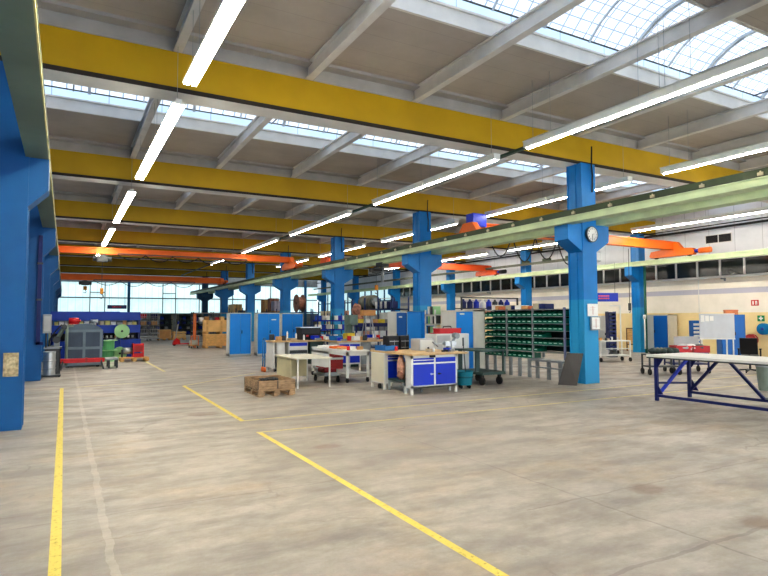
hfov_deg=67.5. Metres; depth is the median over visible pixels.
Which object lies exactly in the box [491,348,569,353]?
shelf
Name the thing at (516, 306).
carton
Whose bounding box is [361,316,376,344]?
ladder
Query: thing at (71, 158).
ceiling beam
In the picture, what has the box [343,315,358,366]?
press
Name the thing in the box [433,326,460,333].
box
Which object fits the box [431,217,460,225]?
ceiling
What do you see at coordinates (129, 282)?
pillar
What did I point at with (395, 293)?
pillar
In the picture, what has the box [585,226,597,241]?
wall clock
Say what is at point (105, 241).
ceiling light
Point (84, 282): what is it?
hoist
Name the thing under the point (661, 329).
tall cabinet
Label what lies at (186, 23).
ceiling beam
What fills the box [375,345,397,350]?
tray
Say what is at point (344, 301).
rack
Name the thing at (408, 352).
countertop
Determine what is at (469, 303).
bottle
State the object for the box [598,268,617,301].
banner
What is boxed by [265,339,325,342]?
countertop
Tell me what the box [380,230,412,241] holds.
ceiling light
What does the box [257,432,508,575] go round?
floor marking line
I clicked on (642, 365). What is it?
shelf
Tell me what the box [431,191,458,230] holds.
ceiling light
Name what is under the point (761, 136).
ceiling beam
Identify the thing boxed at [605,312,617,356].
rack
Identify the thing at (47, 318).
switch box
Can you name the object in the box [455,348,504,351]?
shelf
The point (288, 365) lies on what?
desk
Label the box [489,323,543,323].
shelf
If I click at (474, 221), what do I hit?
crane
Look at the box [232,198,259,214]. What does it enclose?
ceiling beam
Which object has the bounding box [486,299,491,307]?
bottle
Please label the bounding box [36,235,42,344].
duct
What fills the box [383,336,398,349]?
instrument case
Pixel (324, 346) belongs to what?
package
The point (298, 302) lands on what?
reel
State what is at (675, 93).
ceiling light
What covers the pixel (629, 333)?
wooden stand
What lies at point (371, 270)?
hoist
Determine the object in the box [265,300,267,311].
load
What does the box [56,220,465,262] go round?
ceiling beam
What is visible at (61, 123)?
ceiling
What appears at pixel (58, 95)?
window
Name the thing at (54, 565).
floor marking line
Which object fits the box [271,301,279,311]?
load
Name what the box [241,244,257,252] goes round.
ceiling light
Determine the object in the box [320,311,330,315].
load
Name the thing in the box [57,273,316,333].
wall
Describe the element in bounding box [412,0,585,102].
ceiling beam
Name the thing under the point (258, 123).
ceiling beam
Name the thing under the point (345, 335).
crate
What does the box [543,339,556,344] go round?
storage bin
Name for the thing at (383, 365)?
base cabinet
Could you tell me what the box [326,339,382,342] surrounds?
countertop
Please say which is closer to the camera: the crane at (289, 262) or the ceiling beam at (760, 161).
the ceiling beam at (760, 161)
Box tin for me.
[269,334,274,339]
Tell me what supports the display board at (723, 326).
on the floor at (158, 479)
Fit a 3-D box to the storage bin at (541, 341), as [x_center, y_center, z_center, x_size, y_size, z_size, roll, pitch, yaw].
[4.480,1.502,16.006,0.352,0.145,0.182,1,-3,-29]
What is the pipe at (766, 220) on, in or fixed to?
attached to the pillar at (634, 274)
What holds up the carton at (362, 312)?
on the ladder
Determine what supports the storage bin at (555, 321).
on the rack at (564, 335)
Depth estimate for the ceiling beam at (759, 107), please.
14.45 m
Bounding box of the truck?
[261,338,265,371]
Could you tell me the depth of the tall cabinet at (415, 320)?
19.16 m
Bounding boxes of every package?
[318,345,335,347]
[329,346,346,348]
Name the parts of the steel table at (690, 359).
leg, rail, leg, rail, rail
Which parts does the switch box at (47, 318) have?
door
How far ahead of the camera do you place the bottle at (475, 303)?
24.41 m
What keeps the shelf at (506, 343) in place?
attached to the rack at (564, 335)
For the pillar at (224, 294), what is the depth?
48.73 m
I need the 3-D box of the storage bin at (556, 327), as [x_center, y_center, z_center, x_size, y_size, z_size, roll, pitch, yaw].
[4.751,1.085,15.538,0.352,0.145,0.182,1,-3,-29]
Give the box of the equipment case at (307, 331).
[296,327,320,339]
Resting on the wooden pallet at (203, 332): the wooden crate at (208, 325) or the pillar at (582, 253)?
the wooden crate at (208, 325)
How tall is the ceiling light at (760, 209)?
1.448 m
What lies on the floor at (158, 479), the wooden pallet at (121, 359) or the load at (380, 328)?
the wooden pallet at (121, 359)
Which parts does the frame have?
rail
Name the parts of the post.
post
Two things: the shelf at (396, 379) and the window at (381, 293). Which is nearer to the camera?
the shelf at (396, 379)
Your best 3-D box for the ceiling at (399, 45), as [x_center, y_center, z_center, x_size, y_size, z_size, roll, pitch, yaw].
[5.383,-4.317,15.236,27.200,0.120,5.270,1,-3,-29]
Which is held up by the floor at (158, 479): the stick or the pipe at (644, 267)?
the pipe at (644, 267)
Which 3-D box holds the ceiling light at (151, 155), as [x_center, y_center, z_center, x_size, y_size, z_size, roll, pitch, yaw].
[-5.650,-3.591,13.688,0.220,1.420,2.950,1,-3,-29]
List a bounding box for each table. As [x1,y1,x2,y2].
[311,346,369,382]
[646,352,767,410]
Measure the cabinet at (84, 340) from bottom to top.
1.520 m
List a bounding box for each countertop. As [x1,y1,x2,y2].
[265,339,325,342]
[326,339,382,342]
[370,348,467,357]
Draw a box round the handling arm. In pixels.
[48,324,73,368]
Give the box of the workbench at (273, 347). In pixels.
[265,339,325,371]
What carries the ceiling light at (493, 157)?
hanging from the ceiling at (399, 45)
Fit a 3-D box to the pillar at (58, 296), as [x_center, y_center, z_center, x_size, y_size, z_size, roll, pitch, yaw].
[-29.052,1.571,50.936,0.770,5.700,0.500,1,-3,-29]
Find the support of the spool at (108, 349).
on the floor at (158, 479)
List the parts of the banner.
panel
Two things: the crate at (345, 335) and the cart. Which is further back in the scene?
the crate at (345, 335)
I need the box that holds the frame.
[60,357,104,370]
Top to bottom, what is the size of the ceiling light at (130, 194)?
1.420 m
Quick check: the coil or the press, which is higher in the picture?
the press
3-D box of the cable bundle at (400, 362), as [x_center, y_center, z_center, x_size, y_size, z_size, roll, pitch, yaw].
[0.406,1.812,13.176,0.232,0.582,0.298,0,-3,5]
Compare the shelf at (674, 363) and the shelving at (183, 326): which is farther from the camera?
the shelving at (183, 326)
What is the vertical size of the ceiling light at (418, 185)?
1.448 m
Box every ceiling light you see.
[101,226,109,245]
[105,206,114,237]
[113,197,125,222]
[119,183,135,209]
[135,103,159,179]
[150,33,185,149]
[182,0,243,85]
[189,0,244,73]
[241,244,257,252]
[257,237,279,247]
[289,202,316,235]
[295,249,308,262]
[315,176,351,225]
[318,251,330,256]
[344,243,366,250]
[372,180,426,204]
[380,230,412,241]
[423,145,500,185]
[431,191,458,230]
[442,256,454,260]
[455,251,487,258]
[484,175,548,216]
[507,240,548,250]
[522,27,646,148]
[539,26,673,142]
[546,133,632,201]
[630,217,700,231]
[645,16,767,103]
[660,121,766,174]
[675,1,767,92]
[678,118,767,169]
[699,206,767,221]
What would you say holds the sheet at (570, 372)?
on the floor at (158, 479)
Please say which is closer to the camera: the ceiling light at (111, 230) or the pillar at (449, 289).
the ceiling light at (111, 230)
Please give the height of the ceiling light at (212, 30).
1.420 m
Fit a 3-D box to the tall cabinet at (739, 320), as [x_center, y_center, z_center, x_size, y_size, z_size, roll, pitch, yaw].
[14.443,2.000,23.913,0.900,1.780,0.645,-1,-3,13]
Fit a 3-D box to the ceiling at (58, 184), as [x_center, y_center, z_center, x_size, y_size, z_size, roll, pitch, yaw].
[-2.143,-3.595,28.767,27.200,0.120,5.270,1,-3,-29]
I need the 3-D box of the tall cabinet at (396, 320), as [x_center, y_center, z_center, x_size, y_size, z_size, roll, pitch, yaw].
[0.683,1.792,20.400,0.595,1.920,1.380,1,-3,-29]
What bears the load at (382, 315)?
on the rack at (378, 310)
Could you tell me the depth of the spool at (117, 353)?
23.54 m
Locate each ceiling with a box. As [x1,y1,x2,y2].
[46,108,630,203]
[52,178,505,226]
[54,0,767,158]
[56,219,387,242]
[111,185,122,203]
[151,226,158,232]
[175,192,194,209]
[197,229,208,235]
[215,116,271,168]
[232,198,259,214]
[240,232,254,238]
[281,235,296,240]
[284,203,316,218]
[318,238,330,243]
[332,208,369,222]
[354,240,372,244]
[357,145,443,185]
[377,213,412,226]
[386,243,404,247]
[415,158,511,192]
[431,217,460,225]
[454,222,500,232]
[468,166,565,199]
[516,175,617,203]
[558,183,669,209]
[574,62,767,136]
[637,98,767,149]
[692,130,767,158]
[694,0,767,31]
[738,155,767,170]
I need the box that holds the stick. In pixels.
[462,338,465,371]
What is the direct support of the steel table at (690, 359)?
on the floor at (158, 479)
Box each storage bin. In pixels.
[512,331,520,336]
[512,351,525,356]
[517,338,526,343]
[522,345,530,350]
[527,352,540,357]
[533,346,546,351]
[538,332,551,337]
[538,339,545,344]
[543,325,550,330]
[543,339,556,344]
[547,318,554,323]
[548,325,555,330]
[552,318,560,323]
[553,325,560,330]
[553,340,560,345]
[557,311,568,315]
[558,318,568,323]
[558,325,568,330]
[558,340,569,345]
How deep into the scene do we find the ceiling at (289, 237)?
34.35 m
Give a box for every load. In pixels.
[228,304,241,312]
[261,300,265,311]
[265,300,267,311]
[268,298,278,311]
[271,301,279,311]
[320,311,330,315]
[375,327,386,330]
[380,312,386,318]
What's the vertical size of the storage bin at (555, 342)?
0.145 m
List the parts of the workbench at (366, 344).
door, door, panel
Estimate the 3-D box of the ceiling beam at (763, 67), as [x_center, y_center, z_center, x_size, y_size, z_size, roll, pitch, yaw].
[6.855,-4.284,11.694,0.150,0.300,7.580,1,-3,-29]
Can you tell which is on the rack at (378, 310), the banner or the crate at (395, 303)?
the crate at (395, 303)
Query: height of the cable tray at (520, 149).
0.055 m
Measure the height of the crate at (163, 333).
0.660 m
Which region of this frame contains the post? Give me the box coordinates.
[193,314,195,347]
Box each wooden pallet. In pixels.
[119,356,148,361]
[202,331,225,333]
[202,345,225,347]
[244,385,294,396]
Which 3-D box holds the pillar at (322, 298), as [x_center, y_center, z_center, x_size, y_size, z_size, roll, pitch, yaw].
[-6.693,2.048,61.549,0.950,5.700,0.450,1,-3,-29]
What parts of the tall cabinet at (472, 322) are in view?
door, door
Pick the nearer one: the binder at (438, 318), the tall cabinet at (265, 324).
the binder at (438, 318)
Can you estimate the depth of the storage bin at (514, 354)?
16.90 m
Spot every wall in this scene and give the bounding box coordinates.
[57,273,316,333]
[317,201,767,356]
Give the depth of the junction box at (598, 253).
15.17 m
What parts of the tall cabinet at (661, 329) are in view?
door, door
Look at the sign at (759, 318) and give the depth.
24.13 m
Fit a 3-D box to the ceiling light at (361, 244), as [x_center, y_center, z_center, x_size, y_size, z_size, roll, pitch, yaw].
[-1.684,-2.739,30.168,0.220,1.448,2.950,1,-3,-29]
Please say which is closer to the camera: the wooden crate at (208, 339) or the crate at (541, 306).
the crate at (541, 306)
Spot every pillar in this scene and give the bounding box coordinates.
[0,61,49,430]
[25,206,55,380]
[42,253,57,361]
[49,270,59,313]
[53,279,60,324]
[55,287,60,321]
[56,290,61,321]
[127,281,130,321]
[196,273,212,335]
[215,266,233,333]
[239,263,260,340]
[272,245,297,312]
[304,280,306,326]
[317,280,326,333]
[322,228,352,333]
[348,276,358,330]
[388,270,399,310]
[402,200,441,310]
[441,262,454,309]
[515,250,531,309]
[554,146,608,383]
[624,234,644,352]
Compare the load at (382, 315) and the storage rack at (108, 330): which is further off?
the load at (382, 315)
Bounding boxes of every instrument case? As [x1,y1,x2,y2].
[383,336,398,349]
[397,335,408,349]
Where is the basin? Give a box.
[328,336,342,339]
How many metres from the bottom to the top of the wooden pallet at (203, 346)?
0.144 m
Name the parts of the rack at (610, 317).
panel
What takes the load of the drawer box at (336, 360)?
on the table at (317, 350)
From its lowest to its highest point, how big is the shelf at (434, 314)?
1.950 m
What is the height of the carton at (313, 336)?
0.142 m
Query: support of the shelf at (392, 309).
attached to the rack at (378, 310)
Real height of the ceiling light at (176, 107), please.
1.420 m
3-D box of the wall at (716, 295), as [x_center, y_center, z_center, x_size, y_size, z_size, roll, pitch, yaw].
[8.643,-0.196,37.466,0.250,7.600,67.000,1,-3,-29]
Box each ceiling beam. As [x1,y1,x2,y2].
[0,0,767,202]
[49,135,655,236]
[53,190,541,251]
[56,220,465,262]
[58,242,407,270]
[59,256,367,276]
[60,266,325,280]
[130,98,160,158]
[173,0,204,52]
[290,131,365,177]
[305,0,395,80]
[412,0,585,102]
[500,0,767,120]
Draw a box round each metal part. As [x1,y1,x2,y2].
[648,347,656,353]
[656,347,660,353]
[660,347,666,353]
[664,347,673,352]
[668,347,679,352]
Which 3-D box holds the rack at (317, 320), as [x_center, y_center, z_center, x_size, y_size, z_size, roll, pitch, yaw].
[-2.446,2.096,25.906,1.450,1.900,0.600,1,-3,-29]
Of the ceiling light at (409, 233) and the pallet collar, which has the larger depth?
the ceiling light at (409, 233)
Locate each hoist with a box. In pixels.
[79,280,91,292]
[93,254,111,298]
[369,267,380,293]
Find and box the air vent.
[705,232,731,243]
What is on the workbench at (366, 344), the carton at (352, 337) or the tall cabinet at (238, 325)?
the carton at (352, 337)
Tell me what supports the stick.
on the bucket
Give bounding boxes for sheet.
[558,353,582,385]
[587,304,597,315]
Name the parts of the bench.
shelf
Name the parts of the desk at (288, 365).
panel, leg, panel, leg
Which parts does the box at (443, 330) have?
lid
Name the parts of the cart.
post, post, post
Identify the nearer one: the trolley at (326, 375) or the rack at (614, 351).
the trolley at (326, 375)
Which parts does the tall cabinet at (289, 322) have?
door, door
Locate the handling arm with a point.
(64, 327)
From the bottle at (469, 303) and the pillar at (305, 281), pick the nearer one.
the bottle at (469, 303)
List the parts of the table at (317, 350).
leg, leg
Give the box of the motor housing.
[358,295,379,308]
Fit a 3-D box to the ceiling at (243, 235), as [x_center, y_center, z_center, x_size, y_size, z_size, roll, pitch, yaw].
[-6.602,-3.256,30.787,0.150,0.300,7.580,1,-3,-29]
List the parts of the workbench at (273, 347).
leg, drawer, drawer, drawer, drawer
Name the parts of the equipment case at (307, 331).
panel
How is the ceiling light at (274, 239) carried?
hanging from the ceiling at (58, 184)
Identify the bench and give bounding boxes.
[354,323,386,338]
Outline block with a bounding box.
[121,343,143,356]
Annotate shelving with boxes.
[132,314,172,336]
[176,314,202,335]
[190,312,231,341]
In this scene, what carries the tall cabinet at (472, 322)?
on the floor at (158, 479)
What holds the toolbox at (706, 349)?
on the trolley at (697, 363)
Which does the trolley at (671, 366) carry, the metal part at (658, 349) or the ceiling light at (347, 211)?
the metal part at (658, 349)
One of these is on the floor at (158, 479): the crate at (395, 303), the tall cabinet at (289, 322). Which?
the tall cabinet at (289, 322)
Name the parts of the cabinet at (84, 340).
panel, panel, panel, panel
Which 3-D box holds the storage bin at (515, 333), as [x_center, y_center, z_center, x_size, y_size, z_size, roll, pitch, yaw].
[3.969,1.356,16.934,0.352,0.145,0.182,1,-3,-29]
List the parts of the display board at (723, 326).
panel, leg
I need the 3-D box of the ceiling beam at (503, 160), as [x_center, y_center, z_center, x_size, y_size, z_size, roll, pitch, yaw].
[3.092,-3.923,18.460,0.150,0.300,7.580,1,-3,-29]
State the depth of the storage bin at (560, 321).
15.32 m
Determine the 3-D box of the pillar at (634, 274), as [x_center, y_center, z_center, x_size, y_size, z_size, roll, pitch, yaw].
[12.123,0.242,27.722,0.950,5.700,0.450,1,-3,-29]
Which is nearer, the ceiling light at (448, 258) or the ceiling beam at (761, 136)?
the ceiling beam at (761, 136)
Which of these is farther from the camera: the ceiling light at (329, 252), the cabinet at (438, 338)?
the ceiling light at (329, 252)
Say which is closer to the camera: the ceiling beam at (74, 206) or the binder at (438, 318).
the binder at (438, 318)
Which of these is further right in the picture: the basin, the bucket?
the bucket
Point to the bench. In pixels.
(359, 324)
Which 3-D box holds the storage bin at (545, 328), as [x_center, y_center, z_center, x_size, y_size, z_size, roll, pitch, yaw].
[4.569,1.103,15.864,0.352,0.145,0.182,1,-3,-29]
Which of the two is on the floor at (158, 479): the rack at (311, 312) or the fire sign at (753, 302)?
the rack at (311, 312)
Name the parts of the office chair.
backrest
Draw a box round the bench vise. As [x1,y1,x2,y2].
[432,333,459,348]
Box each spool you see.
[102,340,117,361]
[114,324,129,337]
[114,347,126,359]
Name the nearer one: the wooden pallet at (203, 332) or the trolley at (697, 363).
the trolley at (697, 363)
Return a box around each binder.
[433,306,440,313]
[433,316,440,323]
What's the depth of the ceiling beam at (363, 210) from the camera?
26.57 m
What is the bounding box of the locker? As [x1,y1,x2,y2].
[598,316,608,353]
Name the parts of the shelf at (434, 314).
shelf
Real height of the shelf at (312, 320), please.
0.060 m
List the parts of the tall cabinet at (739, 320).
door, door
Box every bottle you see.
[467,299,472,307]
[473,299,478,307]
[480,299,484,307]
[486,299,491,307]
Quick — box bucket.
[457,370,473,388]
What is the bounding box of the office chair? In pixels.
[737,338,761,372]
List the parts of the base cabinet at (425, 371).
drawer, drawer rail, door, drawer, drawer rail, door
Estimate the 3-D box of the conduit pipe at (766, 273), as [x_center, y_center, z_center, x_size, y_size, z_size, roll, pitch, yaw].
[8.640,0.886,36.834,0.250,1.575,64.000,1,-3,-29]
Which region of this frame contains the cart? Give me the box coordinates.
[455,348,504,384]
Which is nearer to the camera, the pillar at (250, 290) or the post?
the post
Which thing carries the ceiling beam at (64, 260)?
attached to the ceiling
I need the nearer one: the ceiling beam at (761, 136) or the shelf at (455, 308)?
the ceiling beam at (761, 136)
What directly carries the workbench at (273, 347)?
on the floor at (158, 479)
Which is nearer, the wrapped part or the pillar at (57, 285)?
the wrapped part
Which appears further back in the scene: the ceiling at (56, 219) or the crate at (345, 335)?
the ceiling at (56, 219)
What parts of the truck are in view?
frame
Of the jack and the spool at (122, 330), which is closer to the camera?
the spool at (122, 330)
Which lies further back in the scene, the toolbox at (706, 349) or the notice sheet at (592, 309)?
the toolbox at (706, 349)
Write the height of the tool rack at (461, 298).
2.550 m
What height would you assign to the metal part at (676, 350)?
0.202 m
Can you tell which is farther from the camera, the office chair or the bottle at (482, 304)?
the bottle at (482, 304)
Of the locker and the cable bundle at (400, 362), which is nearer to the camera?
the cable bundle at (400, 362)
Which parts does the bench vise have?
swivel arm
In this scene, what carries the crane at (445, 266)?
on the rail at (758, 252)
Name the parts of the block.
plate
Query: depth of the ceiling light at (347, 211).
20.70 m
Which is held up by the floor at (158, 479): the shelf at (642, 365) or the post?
the post
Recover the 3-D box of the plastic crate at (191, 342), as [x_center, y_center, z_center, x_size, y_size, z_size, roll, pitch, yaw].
[-10.842,3.099,32.695,0.400,0.250,0.500,1,-3,-29]
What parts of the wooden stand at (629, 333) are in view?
panel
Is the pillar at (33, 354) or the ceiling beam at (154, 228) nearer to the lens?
the pillar at (33, 354)
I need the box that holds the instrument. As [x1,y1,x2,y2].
[411,338,433,350]
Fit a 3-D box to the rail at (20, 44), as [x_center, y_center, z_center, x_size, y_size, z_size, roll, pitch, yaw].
[-13.978,-1.401,24.375,0.325,0.320,64.000,1,-3,-29]
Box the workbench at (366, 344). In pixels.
[326,339,382,370]
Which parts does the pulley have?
cross arm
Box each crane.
[58,245,302,270]
[61,273,227,287]
[320,257,506,276]
[453,213,712,264]
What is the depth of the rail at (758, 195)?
14.63 m
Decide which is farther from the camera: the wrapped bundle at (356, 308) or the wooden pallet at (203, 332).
the wooden pallet at (203, 332)
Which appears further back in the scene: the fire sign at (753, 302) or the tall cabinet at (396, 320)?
the fire sign at (753, 302)
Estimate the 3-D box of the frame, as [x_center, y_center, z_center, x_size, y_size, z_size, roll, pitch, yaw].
[-10.081,2.534,19.207,1.320,0.396,0.300,1,-3,-29]
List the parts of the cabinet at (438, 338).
panel, panel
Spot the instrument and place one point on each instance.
(418, 344)
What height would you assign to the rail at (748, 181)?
0.330 m
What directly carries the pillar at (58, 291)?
on the floor at (158, 479)
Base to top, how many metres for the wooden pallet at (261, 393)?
0.144 m
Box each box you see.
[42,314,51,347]
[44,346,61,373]
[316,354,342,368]
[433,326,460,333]
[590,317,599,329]
[597,251,600,261]
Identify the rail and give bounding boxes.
[0,0,61,289]
[190,167,767,294]
[208,188,767,292]
[308,248,767,295]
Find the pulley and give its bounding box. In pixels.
[374,262,390,281]
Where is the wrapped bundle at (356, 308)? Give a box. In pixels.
[351,303,363,330]
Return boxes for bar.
[314,258,567,289]
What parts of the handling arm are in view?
arm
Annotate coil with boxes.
[259,377,277,379]
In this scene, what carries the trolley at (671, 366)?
on the floor at (158, 479)
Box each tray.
[181,147,525,275]
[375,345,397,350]
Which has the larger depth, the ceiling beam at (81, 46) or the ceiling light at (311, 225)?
the ceiling light at (311, 225)
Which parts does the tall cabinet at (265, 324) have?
door, door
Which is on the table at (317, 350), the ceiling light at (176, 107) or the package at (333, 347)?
the package at (333, 347)
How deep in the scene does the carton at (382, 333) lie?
21.87 m
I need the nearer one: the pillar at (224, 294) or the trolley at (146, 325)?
the trolley at (146, 325)
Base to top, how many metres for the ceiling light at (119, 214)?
1.420 m
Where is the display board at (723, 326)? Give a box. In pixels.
[699,313,734,354]
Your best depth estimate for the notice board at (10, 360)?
8.77 m
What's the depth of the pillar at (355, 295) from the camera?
54.76 m
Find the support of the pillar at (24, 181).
on the floor at (158, 479)
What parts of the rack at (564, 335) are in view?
leg, leg, leg, leg, leg, leg, panel, leg, leg, leg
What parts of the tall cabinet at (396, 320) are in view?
door, door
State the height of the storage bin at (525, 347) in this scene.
0.145 m
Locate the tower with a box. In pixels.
[689,320,700,343]
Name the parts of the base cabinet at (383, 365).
panel, door, drawer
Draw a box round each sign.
[107,289,126,308]
[751,300,758,305]
[757,316,764,320]
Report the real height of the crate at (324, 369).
0.100 m
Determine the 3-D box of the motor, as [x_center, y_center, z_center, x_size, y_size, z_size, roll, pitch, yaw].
[-11.025,1.178,20.495,0.380,0.230,0.220,1,-3,-29]
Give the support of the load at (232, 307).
on the rack
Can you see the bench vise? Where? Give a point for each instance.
(448, 344)
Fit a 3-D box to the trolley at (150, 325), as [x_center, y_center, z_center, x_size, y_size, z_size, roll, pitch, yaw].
[-17.606,2.957,44.067,0.660,2.150,0.750,1,-3,-29]
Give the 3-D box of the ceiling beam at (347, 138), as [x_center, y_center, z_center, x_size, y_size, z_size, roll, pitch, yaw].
[-1.244,-4.034,16.054,0.150,0.300,7.580,1,-3,-29]
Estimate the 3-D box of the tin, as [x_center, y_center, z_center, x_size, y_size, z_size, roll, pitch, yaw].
[-3.642,1.599,18.654,0.179,0.193,0.179,1,-3,-21]
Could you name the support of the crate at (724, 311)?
on the tall cabinet at (739, 320)
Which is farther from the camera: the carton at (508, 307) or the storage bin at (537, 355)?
the carton at (508, 307)
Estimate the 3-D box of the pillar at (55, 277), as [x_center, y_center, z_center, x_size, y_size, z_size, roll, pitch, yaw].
[-17.424,0.454,30.031,0.770,5.700,0.500,1,-3,-29]
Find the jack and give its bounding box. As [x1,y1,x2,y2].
[172,321,188,345]
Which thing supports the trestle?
on the floor at (158, 479)
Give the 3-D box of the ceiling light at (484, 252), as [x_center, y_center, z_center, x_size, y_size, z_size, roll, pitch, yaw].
[5.135,-2.565,33.951,0.220,1.448,2.950,1,-3,-29]
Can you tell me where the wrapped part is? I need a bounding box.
[677,344,688,348]
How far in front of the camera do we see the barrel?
16.70 m
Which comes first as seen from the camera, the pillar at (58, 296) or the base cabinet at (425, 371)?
the base cabinet at (425, 371)
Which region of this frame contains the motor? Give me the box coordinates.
[69,318,80,323]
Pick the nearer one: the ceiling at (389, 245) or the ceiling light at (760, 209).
the ceiling light at (760, 209)
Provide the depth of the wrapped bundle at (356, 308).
22.81 m
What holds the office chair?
on the floor at (158, 479)
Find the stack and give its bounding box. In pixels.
[172,333,185,335]
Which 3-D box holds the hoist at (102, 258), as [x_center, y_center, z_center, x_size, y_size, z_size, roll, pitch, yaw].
[-13.704,-0.548,27.918,0.840,2.159,0.320,1,-3,-29]
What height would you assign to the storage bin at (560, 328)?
0.145 m
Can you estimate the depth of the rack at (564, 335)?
16.21 m
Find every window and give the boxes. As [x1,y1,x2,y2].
[44,80,672,195]
[58,280,317,313]
[317,289,390,315]
[365,0,767,119]
[400,255,767,296]
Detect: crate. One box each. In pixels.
[157,330,170,337]
[189,340,197,344]
[202,320,226,331]
[202,334,225,345]
[318,367,335,372]
[343,333,354,338]
[386,301,397,307]
[539,304,553,308]
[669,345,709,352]
[723,310,737,314]
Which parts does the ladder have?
rail, rail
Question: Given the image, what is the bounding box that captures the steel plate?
[674,336,698,344]
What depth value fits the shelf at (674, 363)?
17.25 m
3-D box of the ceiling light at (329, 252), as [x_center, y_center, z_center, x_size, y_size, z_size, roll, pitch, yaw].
[-3.141,-2.599,32.786,0.220,1.448,2.950,1,-3,-29]
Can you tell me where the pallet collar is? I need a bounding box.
[244,375,294,390]
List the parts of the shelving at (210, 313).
shelf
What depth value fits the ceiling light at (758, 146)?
13.06 m
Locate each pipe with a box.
[313,216,767,283]
[347,273,767,311]
[643,266,647,352]
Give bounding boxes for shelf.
[312,320,343,321]
[313,366,366,373]
[362,308,407,310]
[388,377,422,392]
[425,310,440,333]
[455,308,486,308]
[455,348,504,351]
[485,309,568,310]
[485,329,569,331]
[485,335,569,338]
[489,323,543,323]
[490,342,567,346]
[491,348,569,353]
[535,316,568,316]
[599,340,630,341]
[599,354,629,355]
[642,365,678,366]
[664,362,708,364]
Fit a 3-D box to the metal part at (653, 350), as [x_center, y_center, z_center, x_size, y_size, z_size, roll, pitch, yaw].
[7.934,1.853,16.957,0.360,0.200,0.224,1,-3,-29]
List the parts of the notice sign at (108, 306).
panel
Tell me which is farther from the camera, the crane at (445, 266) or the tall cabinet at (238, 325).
the crane at (445, 266)
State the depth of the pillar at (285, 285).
35.20 m
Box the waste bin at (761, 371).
[755,365,767,390]
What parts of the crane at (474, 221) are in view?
motor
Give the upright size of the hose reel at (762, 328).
0.480 m
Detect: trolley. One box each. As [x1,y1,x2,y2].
[140,312,148,340]
[149,312,159,340]
[313,371,339,382]
[599,305,631,361]
[640,353,681,374]
[663,352,710,373]
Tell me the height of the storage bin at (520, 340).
0.145 m
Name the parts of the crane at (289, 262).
motor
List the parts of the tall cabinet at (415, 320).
door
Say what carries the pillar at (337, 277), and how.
on the floor at (158, 479)
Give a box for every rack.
[50,311,140,358]
[291,309,319,326]
[312,313,346,343]
[318,301,351,343]
[352,296,408,347]
[455,297,517,342]
[483,307,569,380]
[605,311,618,353]
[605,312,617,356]
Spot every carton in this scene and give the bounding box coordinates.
[275,336,281,340]
[310,335,318,339]
[351,336,359,339]
[360,310,375,315]
[378,331,385,336]
[505,305,514,309]
[515,305,528,308]
[533,303,543,308]
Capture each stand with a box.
[114,336,122,346]
[626,328,632,350]
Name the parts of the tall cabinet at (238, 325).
door, door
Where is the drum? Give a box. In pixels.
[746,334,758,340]
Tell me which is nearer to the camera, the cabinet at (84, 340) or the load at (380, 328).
the cabinet at (84, 340)
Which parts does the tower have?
drawer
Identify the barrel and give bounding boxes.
[41,351,60,376]
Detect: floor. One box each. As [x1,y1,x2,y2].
[0,333,767,575]
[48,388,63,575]
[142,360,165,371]
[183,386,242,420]
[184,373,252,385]
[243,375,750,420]
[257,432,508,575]
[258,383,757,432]
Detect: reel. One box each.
[293,294,305,311]
[757,323,767,334]
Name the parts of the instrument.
panel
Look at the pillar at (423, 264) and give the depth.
21.68 m
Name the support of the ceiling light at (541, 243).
hanging from the ceiling at (58, 184)
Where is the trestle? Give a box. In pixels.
[104,357,117,367]
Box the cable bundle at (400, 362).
[397,355,404,379]
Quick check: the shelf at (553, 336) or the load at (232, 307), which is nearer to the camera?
the shelf at (553, 336)
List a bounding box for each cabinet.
[65,323,103,367]
[226,313,250,355]
[254,313,279,355]
[280,313,302,337]
[371,352,402,389]
[387,311,418,361]
[404,354,456,394]
[407,311,427,347]
[425,333,468,368]
[441,310,484,375]
[647,315,677,348]
[717,315,745,354]
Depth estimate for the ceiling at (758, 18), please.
9.63 m
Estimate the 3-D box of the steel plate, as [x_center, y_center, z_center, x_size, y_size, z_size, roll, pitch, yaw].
[9.409,1.734,17.875,0.750,0.460,0.040,0,-3,4]
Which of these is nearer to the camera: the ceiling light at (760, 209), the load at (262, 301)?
the ceiling light at (760, 209)
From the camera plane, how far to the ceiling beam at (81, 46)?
11.48 m
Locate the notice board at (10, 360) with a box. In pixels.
[3,353,18,376]
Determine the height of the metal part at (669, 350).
0.199 m
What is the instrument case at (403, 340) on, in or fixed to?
on the countertop at (408, 352)
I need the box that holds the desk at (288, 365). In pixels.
[275,354,331,388]

